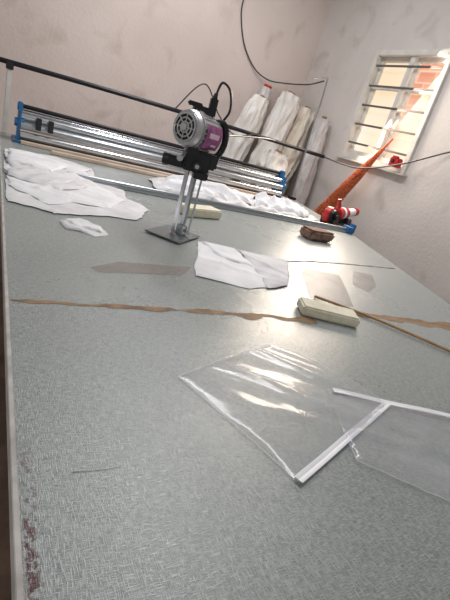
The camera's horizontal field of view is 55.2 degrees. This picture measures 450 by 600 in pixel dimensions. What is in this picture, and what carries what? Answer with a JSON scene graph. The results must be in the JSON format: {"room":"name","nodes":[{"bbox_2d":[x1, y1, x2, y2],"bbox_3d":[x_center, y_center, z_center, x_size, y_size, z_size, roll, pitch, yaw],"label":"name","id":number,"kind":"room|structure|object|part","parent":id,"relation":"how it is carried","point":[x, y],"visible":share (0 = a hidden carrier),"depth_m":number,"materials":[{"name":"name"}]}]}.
{"room":"textile factory","nodes":[
{"label":"textile factory","id":0,"kind":"room"},
{"bbox_2d":[0,212,11,599],"bbox_3d":[-0.189,0.678,2.058,6.200,0.100,8.400,4,25,-30],"label":"floor","id":1,"kind":"structure","parent":0,"point":[5,561],"depth_m":1.54,"materials":[{"name":"concrete"}]},
{"bbox_2d":[0,132,449,599],"bbox_3d":[0.344,0.209,2.298,2.797,0.852,4.550,4,25,-30],"label":"table","id":2,"kind":"object","parent":1,"relation":"on","point":[161,428],"visible":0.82,"depth_m":0.82,"materials":[{"name":"laminate"}]},
{"bbox_2d":[3,148,147,219],"bbox_3d":[-0.832,-0.668,2.339,0.676,0.040,1.415,4,25,-30],"label":"fabric","id":3,"kind":"object","parent":2,"relation":"on","point":[41,181],"visible":0.98,"depth_m":2.08,"materials":[{"name":"fabric"}]},
{"bbox_2d":[59,218,107,236],"bbox_3d":[-0.540,-0.284,1.649,0.177,0.019,0.161,28,24,27],"label":"scrap","id":4,"kind":"object","parent":2,"relation":"on","point":[78,224],"visible":1,"depth_m":1.64,"materials":[{"name":"white fabric"}]},
{"bbox_2d":[91,261,189,273],"bbox_3d":[-0.264,-0.108,1.445,0.391,0.002,0.097,0,27,-38],"label":"sheet","id":5,"kind":"object","parent":2,"relation":"on","point":[117,267],"visible":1,"depth_m":1.40,"materials":[{"name":"beige paper"}]},
{"bbox_2d":[11,101,286,197],"bbox_3d":[-0.429,-1.159,3.553,2.370,0.261,0.452,4,25,-30],"label":"rail","id":6,"kind":"object","parent":2,"relation":"on","point":[29,120],"visible":0.84,"depth_m":3.34,"materials":[{"name":"silver metal"}]},
{"bbox_3d":[-1.466,-1.274,3.058,0.070,0.261,0.260,4,25,-30],"label":"plate","id":7,"kind":"part","parent":6,"relation":"part of","materials":[{"name":"blue metal"}]},
{"bbox_3d":[-0.443,-1.033,3.562,2.270,0.022,0.050,4,25,-30],"label":"board","id":8,"kind":"part","parent":6,"relation":"part of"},
{"bbox_3d":[0.526,-1.130,4.200,0.070,0.261,0.260,4,25,-30],"label":"plate","id":9,"kind":"part","parent":6,"relation":"part of","materials":[{"name":"blue metal"}]},
{"bbox_2d":[0,57,324,157],"bbox_3d":[-0.367,-1.403,3.848,3.110,0.519,0.040,4,25,-30],"label":"rail","id":10,"kind":"object","parent":2,"relation":"on","point":[10,64],"visible":0.79,"depth_m":3.30,"materials":[{"name":"black metal"}]},
{"bbox_3d":[-1.603,-1.456,3.160,0.034,0.440,0.025,4,25,-30],"label":"post","id":11,"kind":"part","parent":10,"relation":"part of","materials":[{"name":"grey metal"}]},
{"bbox_2d":[175,83,258,135],"bbox_3d":[-0.025,-1.682,3.828,0.857,0.332,0.022,4,25,-30],"label":"wire","id":12,"kind":"object","parent":10,"relation":"hanging from","point":[202,83],"visible":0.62,"depth_m":3.67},
{"bbox_2d":[324,151,449,168],"bbox_3d":[1.476,-1.325,3.842,0.132,0.446,1.632,0,27,-36],"label":"wire","id":13,"kind":"object","parent":10,"relation":"attached to","point":[448,151],"visible":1,"depth_m":3.80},
{"bbox_2d":[180,203,221,218],"bbox_3d":[-0.144,-0.506,2.449,0.263,0.052,0.114,-7,31,-46],"label":"foam block","id":14,"kind":"object","parent":2,"relation":"on","point":[201,211],"visible":0.76,"depth_m":2.42,"materials":[{"name":"beige plastic"}]},
{"bbox_2d":[145,81,274,243],"bbox_3d":[0.141,-0.835,2.640,0.219,0.656,2.063,21,22,12],"label":"machine","id":15,"kind":"object","parent":2,"relation":"on","point":[197,129],"visible":1,"depth_m":1.76,"materials":[{"name":"metal"}]},
{"bbox_3d":[-0.231,-0.295,1.921,0.170,0.011,0.220,22,22,14],"label":"plate","id":16,"kind":"part","parent":15,"relation":"part of","materials":[{"name":"metal"}]},
{"bbox_3d":[-0.182,-0.578,1.744,0.026,0.026,0.040,14,21,-9],"label":"adjusting knob","id":17,"kind":"part","parent":15,"relation":"part of","materials":[{"name":"metal"}]},
{"bbox_2d":[174,112,195,141],"bbox_3d":[-0.160,-0.683,1.696,0.111,0.111,0.013,28,24,27],"label":"fan grille","id":18,"kind":"object","parent":15,"relation":"attached to","point":[185,122],"depth_m":1.69,"materials":[{"name":"metal"}]},
{"bbox_3d":[-0.129,-0.416,1.864,0.012,0.276,0.030,14,21,-9],"label":"presser rod","id":19,"kind":"part","parent":15,"relation":"part of","materials":[{"name":"metal"}]},
{"bbox_3d":[-0.107,-0.695,1.776,0.157,0.162,0.135,28,24,27],"label":"motor","id":20,"kind":"part","parent":15,"relation":"part of","materials":[{"name":"metal"}]},
{"bbox_3d":[-0.025,-0.663,1.813,0.076,0.180,0.040,8,23,-22],"label":"handle","id":21,"kind":"part","parent":15,"relation":"part of","materials":[{"name":"black metal"}]},
{"bbox_3d":[0.218,-1.059,2.623,0.075,0.203,1.931,20,21,8],"label":"power cord","id":22,"kind":"part","parent":15,"relation":"part of","materials":[{"name":"black plastic"}]},
{"bbox_2d":[67,171,356,233],"bbox_3d":[0.080,-0.642,2.922,2.200,0.075,0.090,4,25,-30],"label":"track","id":23,"kind":"object","parent":2,"relation":"on","point":[350,229],"visible":0.77,"depth_m":2.85,"materials":[{"name":"metal"}]},
{"bbox_2d":[149,175,318,219],"bbox_3d":[0.100,-0.825,3.321,1.473,0.118,0.586,4,25,-30],"label":"fabric","id":24,"kind":"object","parent":2,"relation":"on","point":[209,190],"visible":0.91,"depth_m":3.13,"materials":[{"name":"fabric"}]},
{"bbox_2d":[194,241,289,288],"bbox_3d":[0.094,-0.144,1.776,0.435,0.018,0.539,14,21,-7],"label":"folded cloth","id":25,"kind":"object","parent":2,"relation":"on","point":[240,268],"visible":1,"depth_m":1.73,"materials":[{"name":"white fabric"}]},
{"bbox_2d":[287,77,328,199],"bbox_3d":[0.787,-1.595,4.279,0.238,1.178,0.070,4,25,-30],"label":"pole","id":26,"kind":"object","parent":2,"relation":"on","point":[327,78],"visible":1,"depth_m":4.28,"materials":[{"name":"metal"}]},
{"bbox_2d":[299,225,334,241],"bbox_3d":[0.594,-0.428,2.786,0.218,0.069,0.145,2,26,-34],"label":"brick","id":27,"kind":"object","parent":2,"relation":"on","point":[311,233],"visible":1,"depth_m":2.73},
{"bbox_2d":[302,268,353,306],"bbox_3d":[0.438,-0.069,1.876,0.202,0.002,0.485,17,21,0],"label":"sheet","id":28,"kind":"object","parent":2,"relation":"on","point":[316,281],"visible":1,"depth_m":1.84,"materials":[{"name":"grey paper"}]},
{"bbox_2d":[297,297,359,327],"bbox_3d":[0.359,0.042,1.495,0.213,0.037,0.093,14,21,-9],"label":"foam block","id":29,"kind":"object","parent":2,"relation":"on","point":[317,309],"visible":1,"depth_m":1.46,"materials":[{"name":"beige plastic"}]},
{"bbox_2d":[320,199,359,226],"bbox_3d":[1.006,-0.746,3.673,0.138,0.216,0.509,33,26,35],"label":"cutter","id":30,"kind":"object","parent":2,"relation":"on","point":[338,216],"visible":0.98,"depth_m":3.58,"materials":[{"name":"red plastic"}]},
{"bbox_3d":[0.934,-0.713,3.624,0.103,0.145,0.334,33,26,35],"label":"motor","id":31,"kind":"part","parent":30,"relation":"part of","materials":[{"name":"red plastic"}]},
{"bbox_3d":[0.958,-0.802,3.595,0.058,0.086,0.035,9,22,-19],"label":"lever","id":32,"kind":"part","parent":30,"relation":"part of","materials":[{"name":"red plastic"}]},
{"bbox_2d":[295,401,390,482],"bbox_3d":[0.146,0.204,0.969,0.336,0.014,0.440,31,25,32],"label":"strip","id":33,"kind":"object","parent":2,"relation":"on","point":[316,464],"visible":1,"depth_m":0.83,"materials":[{"name":"white"}]},
{"bbox_2d":[353,271,375,291],"bbox_3d":[0.695,-0.098,2.140,0.117,0.002,0.381,21,22,11],"label":"sheet","id":34,"kind":"object","parent":2,"relation":"on","point":[359,280],"visible":1,"depth_m":2.12,"materials":[{"name":"grey paper"}]},
{"bbox_2d":[314,295,449,352],"bbox_3d":[0.709,0.146,1.532,0.837,0.012,0.045,25,23,20],"label":"stick","id":35,"kind":"object","parent":2,"relation":"on","point":[315,296],"visible":0.95,"depth_m":1.59,"materials":[{"name":"brown wood"}]},
{"bbox_2d":[333,388,449,417],"bbox_3d":[0.466,0.318,0.918,0.462,0.015,0.314,14,21,-8],"label":"strip","id":36,"kind":"object","parent":2,"relation":"on","point":[334,389],"visible":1,"depth_m":1.05,"materials":[{"name":"white"}]},
{"bbox_2d":[209,94,268,179],"bbox_3d":[-0.031,-1.428,4.849,0.739,1.794,0.266,-3,29,-41],"label":"roll","id":37,"kind":"object","parent":1,"relation":"on","point":[253,113],"visible":0.28,"depth_m":4.67,"materials":[{"name":"white fabric"}]},
{"bbox_2d":[232,84,271,179],"bbox_3d":[0.089,-1.603,5.152,0.475,1.912,0.182,4,25,-30],"label":"roll","id":38,"kind":"object","parent":1,"relation":"on","point":[265,90],"visible":0.05,"depth_m":4.86,"materials":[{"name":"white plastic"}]},
{"bbox_2d":[248,149,287,188],"bbox_3d":[0.302,-1.002,4.699,0.484,1.300,0.364,4,25,-30],"label":"roll","id":39,"kind":"object","parent":1,"relation":"on","point":[275,160],"visible":0.12,"depth_m":4.47,"materials":[{"name":"white fabric"}]},
{"bbox_2d":[240,91,300,183],"bbox_3d":[0.352,-1.409,4.918,0.316,1.909,0.678,29,24,27],"label":"roll","id":40,"kind":"object","parent":1,"relation":"on","point":[277,126],"visible":0.37,"depth_m":4.74,"materials":[{"name":"white fabric"}]},
{"bbox_2d":[281,106,314,195],"bbox_3d":[0.595,-1.346,5.048,0.285,1.818,0.551,29,24,28],"label":"roll","id":41,"kind":"object","parent":1,"relation":"on","point":[297,135],"visible":0.37,"depth_m":4.85,"materials":[{"name":"beige fabric"}]},
{"bbox_2d":[293,116,330,204],"bbox_3d":[0.853,-1.186,4.916,0.189,1.739,0.306,12,22,-12],"label":"roll","id":42,"kind":"object","parent":1,"relation":"on","point":[318,138],"visible":0.45,"depth_m":4.75,"materials":[{"name":"white fabric"}]},
{"bbox_2d":[0,0,331,181],"bbox_3d":[-1.335,-2.557,4.060,5.300,3.600,0.120,4,25,-30],"label":"wall","id":43,"kind":"structure","parent":0,"point":[159,51],"depth_m":4.38,"materials":[{"name":"paint"}]},
{"bbox_2d":[241,0,323,84],"bbox_3d":[0.709,-2.652,4.500,1.180,0.682,0.546,28,24,26],"label":"wire","id":44,"kind":"object","parent":43,"relation":"attached to","point":[242,0],"visible":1,"depth_m":4.70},
{"bbox_2d":[283,0,449,303],"bbox_3d":[2.557,-0.654,2.289,0.120,3.600,7.650,4,25,-30],"label":"wall","id":45,"kind":"structure","parent":0,"point":[405,220],"depth_m":4.05,"materials":[{"name":"grey paint"}]},
{"bbox_2d":[335,49,449,176],"bbox_3d":[1.566,-1.776,4.046,0.128,1.039,0.976,4,25,-30],"label":"window","id":46,"kind":"structure","parent":45,"relation":"in","point":[401,91],"depth_m":4.03,"materials":[{"name":"beige paint"}]},
{"bbox_2d":[314,138,392,214],"bbox_3d":[1.091,-1.010,4.397,0.732,1.412,0.209,27,23,24],"label":"straw broom","id":47,"kind":"object","parent":46,"relation":"attached to","point":[343,190],"visible":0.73,"depth_m":4.21,"materials":[{"name":"orange plant"}]},
{"bbox_3d":[1.399,-1.324,4.213,0.060,0.022,0.976,4,25,-30],"label":"sill","id":48,"kind":"part","parent":46,"relation":"part of","materials":[{"name":"beige paint"}]},
{"bbox_3d":[1.536,-1.875,4.235,0.006,0.916,0.403,4,25,-30],"label":"pane","id":49,"kind":"part","parent":46,"relation":"part of","materials":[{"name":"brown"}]},
{"bbox_2d":[388,155,402,168],"bbox_3d":[1.531,-1.242,3.861,0.071,0.095,0.110,4,25,-30],"label":"switch box","id":50,"kind":"object","parent":46,"relation":"attached to","point":[395,159],"visible":0.94,"depth_m":3.84,"materials":[{"name":"red plastic"}]},
{"bbox_3d":[1.718,-1.681,3.893,0.006,0.916,0.363,4,25,-30],"label":"pane","id":51,"kind":"part","parent":46,"relation":"part of","materials":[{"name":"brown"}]}
]}

